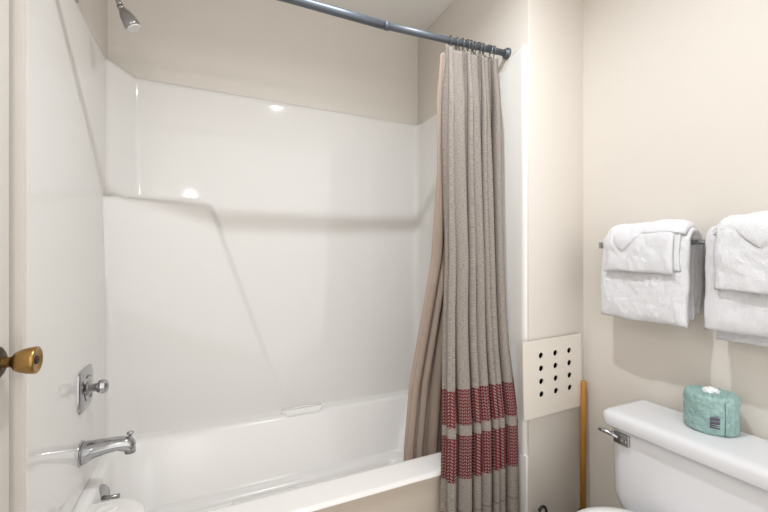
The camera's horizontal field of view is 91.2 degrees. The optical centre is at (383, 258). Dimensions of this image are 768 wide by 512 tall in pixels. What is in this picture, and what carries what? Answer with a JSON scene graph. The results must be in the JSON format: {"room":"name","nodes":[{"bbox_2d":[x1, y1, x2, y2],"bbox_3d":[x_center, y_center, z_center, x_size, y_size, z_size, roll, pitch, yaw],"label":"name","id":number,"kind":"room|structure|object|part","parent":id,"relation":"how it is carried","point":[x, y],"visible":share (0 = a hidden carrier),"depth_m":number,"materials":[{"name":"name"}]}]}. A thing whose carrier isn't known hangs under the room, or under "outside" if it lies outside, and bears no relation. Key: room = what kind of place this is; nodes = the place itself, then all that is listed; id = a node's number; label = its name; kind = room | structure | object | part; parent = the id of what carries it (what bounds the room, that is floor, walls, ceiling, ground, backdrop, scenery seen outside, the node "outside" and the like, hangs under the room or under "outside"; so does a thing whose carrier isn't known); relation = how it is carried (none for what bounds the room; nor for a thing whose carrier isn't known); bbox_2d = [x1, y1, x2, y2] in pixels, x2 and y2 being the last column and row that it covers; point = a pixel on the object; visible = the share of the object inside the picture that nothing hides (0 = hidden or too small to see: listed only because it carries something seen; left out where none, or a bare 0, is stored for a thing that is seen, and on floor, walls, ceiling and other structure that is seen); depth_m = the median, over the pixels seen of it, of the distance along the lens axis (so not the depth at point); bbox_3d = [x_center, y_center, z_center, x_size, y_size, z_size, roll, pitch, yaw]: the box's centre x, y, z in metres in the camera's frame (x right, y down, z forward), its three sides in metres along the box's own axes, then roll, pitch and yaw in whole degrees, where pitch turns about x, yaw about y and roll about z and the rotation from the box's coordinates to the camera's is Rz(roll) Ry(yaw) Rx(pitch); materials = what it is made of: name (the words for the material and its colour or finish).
{"room":"bathroom","nodes":[
{"label":"bathroom","id":0,"kind":"room"},
{"bbox_2d":[9,0,107,511],"bbox_3d":[-0.680,-0.052,0.358,0.164,2.545,2.718,0,0,-25],"label":"wall","id":1,"kind":"structure","parent":0,"point":[95,12],"depth_m":0.85,"materials":[{"name":"beige paint"}]},
{"bbox_2d":[0,0,42,511],"bbox_3d":[-0.636,0.188,0.468,0.101,2.035,0.783,0,0,-25],"label":"door","id":2,"kind":"structure","parent":1,"relation":"in","point":[29,360],"depth_m":0.80,"materials":[{"name":"white paint"}]},
{"bbox_3d":[-0.666,0.188,0.455,0.035,2.035,0.783,0,0,-25],"label":"door","id":3,"kind":"part","parent":2,"relation":"part of","materials":[{"name":"white paint"}]},
{"bbox_3d":[-0.757,0.213,0.783,0.058,0.057,0.057,0,0,-25],"label":"door knob","id":4,"kind":"part","parent":2,"relation":"part of","materials":[{"name":"gold metal"}]},
{"bbox_2d":[75,0,140,32],"bbox_3d":[-0.923,-0.840,1.260,0.183,0.120,0.064,0,0,-25],"label":"shower","id":5,"kind":"object","parent":1,"relation":"attached to","point":[131,24],"visible":1,"depth_m":1.27,"materials":[{"name":"silver metal"}]},
{"bbox_2d":[277,0,510,59],"bbox_3d":[-0.178,-0.834,1.256,1.534,0.096,0.052,0,0,-25],"label":"curtain rod","id":6,"kind":"object","parent":1,"relation":"attached to","point":[314,5],"visible":0.99,"depth_m":1.33,"materials":[{"name":"grey paint"}]},
{"label":"curtain ring","id":7,"kind":"object","parent":6,"relation":"hanging from","visible":0},
{"bbox_2d":[403,52,444,460],"bbox_3d":[0.241,0.070,1.561,0.256,1.760,0.221,0,0,-25],"label":"curtain liner","id":8,"kind":"object","parent":7,"relation":"hanging from","point":[423,430],"visible":0.3,"depth_m":1.57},
{"bbox_2d":[108,0,417,124],"bbox_3d":[-0.462,-0.052,2.009,2.240,2.545,0.100,0,0,-25],"label":"wall","id":9,"kind":"structure","parent":0,"point":[273,50],"depth_m":1.90,"materials":[{"name":"beige paint"}]},
{"bbox_2d":[316,0,453,37],"bbox_3d":[0.106,-1.355,0.774,2.240,0.060,2.818,0,0,-25],"label":"ceiling","id":10,"kind":"structure","parent":0,"point":[418,14],"depth_m":2.00,"materials":[{"name":"white paint"}]},
{"bbox_2d":[418,0,582,511],"bbox_3d":[0.535,-0.052,1.935,0.330,2.545,0.868,0,0,-25],"label":"wall","id":11,"kind":"structure","parent":0,"point":[551,31],"depth_m":1.54,"materials":[{"name":"beige paint"}]},
{"bbox_2d":[522,333,581,420],"bbox_3d":[0.677,0.467,1.514,0.322,0.302,0.014,-2,1,-25],"label":"access panel","id":12,"kind":"object","parent":11,"relation":"attached to","point":[551,367],"visible":1,"depth_m":1.50,"materials":[{"name":"beige paint"}]},
{"bbox_2d":[583,0,767,508],"bbox_3d":[1.099,-0.052,1.176,0.100,2.545,2.718,0,0,-25],"label":"wall","id":13,"kind":"structure","parent":0,"point":[675,92],"depth_m":1.31,"materials":[{"name":"beige paint"}]},
{"bbox_2d":[599,239,704,248],"bbox_3d":[1.000,-0.052,1.163,0.092,0.056,0.677,0,0,-25],"label":"towel bar","id":14,"kind":"object","parent":13,"relation":"attached to","point":[699,241],"visible":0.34,"depth_m":1.16,"materials":[{"name":"silver metal"}]},
{"bbox_2d":[600,228,702,327],"bbox_3d":[0.903,0.053,1.288,0.109,0.315,0.288,0,0,-25],"label":"bath towel","id":15,"kind":"object","parent":14,"relation":"hanging from","point":[675,299],"visible":0.62,"depth_m":1.20,"materials":[{"name":"white fabric"}]},
{"bbox_2d":[604,219,698,274],"bbox_3d":[0.906,-0.041,1.278,0.158,0.181,0.248,0,0,-25],"label":"hand towel","id":16,"kind":"object","parent":15,"relation":"on","point":[644,247],"visible":0.96,"depth_m":1.23,"materials":[{"name":"white fabric"}]},
{"bbox_2d":[704,226,767,346],"bbox_3d":[1.039,0.068,0.993,0.109,0.345,0.291,0,0,-25],"label":"bath towel","id":17,"kind":"object","parent":14,"relation":"hanging from","point":[740,317],"visible":0.51,"depth_m":1.05,"materials":[{"name":"white fabric"}]},
{"bbox_2d":[712,210,767,294],"bbox_3d":[1.035,-0.020,0.995,0.160,0.226,0.244,0,0,-25],"label":"hand towel","id":18,"kind":"object","parent":17,"relation":"on","point":[741,242],"visible":1,"depth_m":1.00,"materials":[{"name":"white fabric"}]},
{"bbox_3d":[0.106,1.250,0.774,2.240,0.060,2.818,0,0,-25],"label":"floor","id":19,"kind":"structure","parent":0,"visible":0},
{"bbox_2d":[26,0,527,511],"bbox_3d":[-0.308,0.186,1.546,1.539,2.068,0.869,0,0,-25],"label":"bathtub","id":20,"kind":"object","parent":19,"relation":"on","point":[245,277],"visible":0.78,"depth_m":1.69,"materials":[{"name":"white plastic"}]},
{"bbox_2d":[77,364,108,414],"bbox_3d":[-0.980,0.437,1.283,0.068,0.140,0.150,0,0,-25],"label":"shower valve","id":21,"kind":"object","parent":20,"relation":"attached to","point":[86,387],"visible":1,"depth_m":1.26,"materials":[{"name":"silver metal"}]},
{"bbox_3d":[-0.989,0.437,1.279,0.028,0.052,0.052,0,0,-25],"label":"stem","id":22,"kind":"part","parent":21,"relation":"part of","materials":[{"name":"silver metal"}]},
{"bbox_3d":[-0.965,0.437,1.290,0.033,0.049,0.049,0,0,-25],"label":"knob","id":23,"kind":"part","parent":21,"relation":"part of","materials":[{"name":"silver metal"}]},
{"bbox_2d":[77,430,135,467],"bbox_3d":[-0.925,0.635,1.264,0.152,0.088,0.082,0,0,-25],"label":"tub spout","id":24,"kind":"object","parent":20,"relation":"attached to","point":[89,450],"visible":1,"depth_m":1.24,"materials":[{"name":"silver metal"}]},
{"bbox_2d":[124,449,135,454],"bbox_3d":[-0.870,0.653,1.289,0.033,0.018,0.033,0,0,-25],"label":"outlet","id":25,"kind":"object","parent":24,"relation":"attached to","point":[126,451],"depth_m":1.27,"materials":[{"name":"silver metal"}]},
{"bbox_3d":[-0.870,0.602,1.289,0.022,0.021,0.022,0,0,-25],"label":"diverter knob","id":26,"kind":"part","parent":24,"relation":"part of","materials":[{"name":"silver metal"}]},
{"bbox_2d":[99,484,119,501],"bbox_3d":[-0.966,0.828,1.316,0.076,0.080,0.076,0,0,-25],"label":"overflow plate","id":27,"kind":"object","parent":20,"relation":"attached to","point":[104,490],"visible":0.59,"depth_m":1.31,"materials":[{"name":"silver metal"}]},
{"bbox_3d":[-0.983,0.828,1.308,0.023,0.080,0.080,0,0,-3],"label":"plate","id":28,"kind":"part","parent":27,"relation":"part of","materials":[{"name":"silver metal"}]},
{"bbox_3d":[-0.952,0.829,1.312,0.053,0.017,0.016,0,0,-8],"label":"trip lever","id":29,"kind":"part","parent":27,"relation":"part of","materials":[{"name":"silver metal"}]},
{"bbox_2d":[71,389,440,511],"bbox_3d":[-0.324,0.897,1.572,1.530,0.256,0.797,0,0,-25],"label":"basin","id":30,"kind":"object","parent":20,"relation":"in","point":[346,453],"depth_m":1.64,"materials":[{"name":"white"}]},
{"bbox_2d":[538,505,547,511],"bbox_3d":[0.595,1.077,1.424,0.096,0.285,0.096,0,0,-25],"label":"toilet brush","id":31,"kind":"object","parent":19,"relation":"on","point":[541,507],"visible":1,"depth_m":1.42,"materials":[{"name":"black plastic"}]},
{"bbox_2d":[578,380,586,510],"bbox_3d":[0.814,0.865,1.531,0.091,0.712,0.088,0,0,-25],"label":"plunger","id":32,"kind":"object","parent":19,"relation":"on","point":[583,389],"visible":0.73,"depth_m":1.55,"materials":[{"name":"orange wood"}]},
{"bbox_2d":[577,400,767,511],"bbox_3d":[0.726,0.862,0.992,0.708,0.717,0.514,0,0,-25],"label":"toilet","id":33,"kind":"object","parent":19,"relation":"on","point":[662,464],"visible":1,"depth_m":1.08,"materials":[{"name":"white ceramic"}]},
{"bbox_3d":[0.625,0.770,0.946,0.485,0.011,0.388,0,0,-25],"label":"seat","id":34,"kind":"part","parent":33,"relation":"part of","materials":[{"name":"white plastic"}]},
{"bbox_3d":[0.746,0.574,1.248,0.029,0.024,0.060,0,0,-43],"label":"flush lever","id":35,"kind":"part","parent":33,"relation":"part of","materials":[{"name":"silver metal"}]},
{"bbox_3d":[0.772,0.585,1.222,0.011,0.037,0.050,0,0,-25],"label":"lever plate","id":36,"kind":"part","parent":33,"relation":"part of","materials":[{"name":"silver metal"}]},
{"bbox_3d":[0.950,0.714,1.095,0.209,0.323,0.488,0,0,-25],"label":"tank","id":37,"kind":"part","parent":33,"relation":"part of","materials":[{"name":"white ceramic"}]},
{"bbox_2d":[683,385,740,436],"bbox_3d":[0.972,0.441,1.118,0.132,0.124,0.131,0,0,-25],"label":"tissue box","id":38,"kind":"object","parent":33,"relation":"on","point":[709,410],"visible":1,"depth_m":1.07,"materials":[{"name":"teal cardboard"}]},
{"label":"curtain ring","id":39,"kind":"object","parent":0,"visible":0},
{"bbox_2d":[440,44,518,511],"bbox_3d":[0.362,0.098,1.438,0.373,1.844,0.144,0,0,-25],"label":"shower curtain","id":40,"kind":"object","parent":39,"relation":"hanging from","point":[480,458],"visible":1,"depth_m":1.42,"materials":[{"name":"grey fabric"}]}
]}

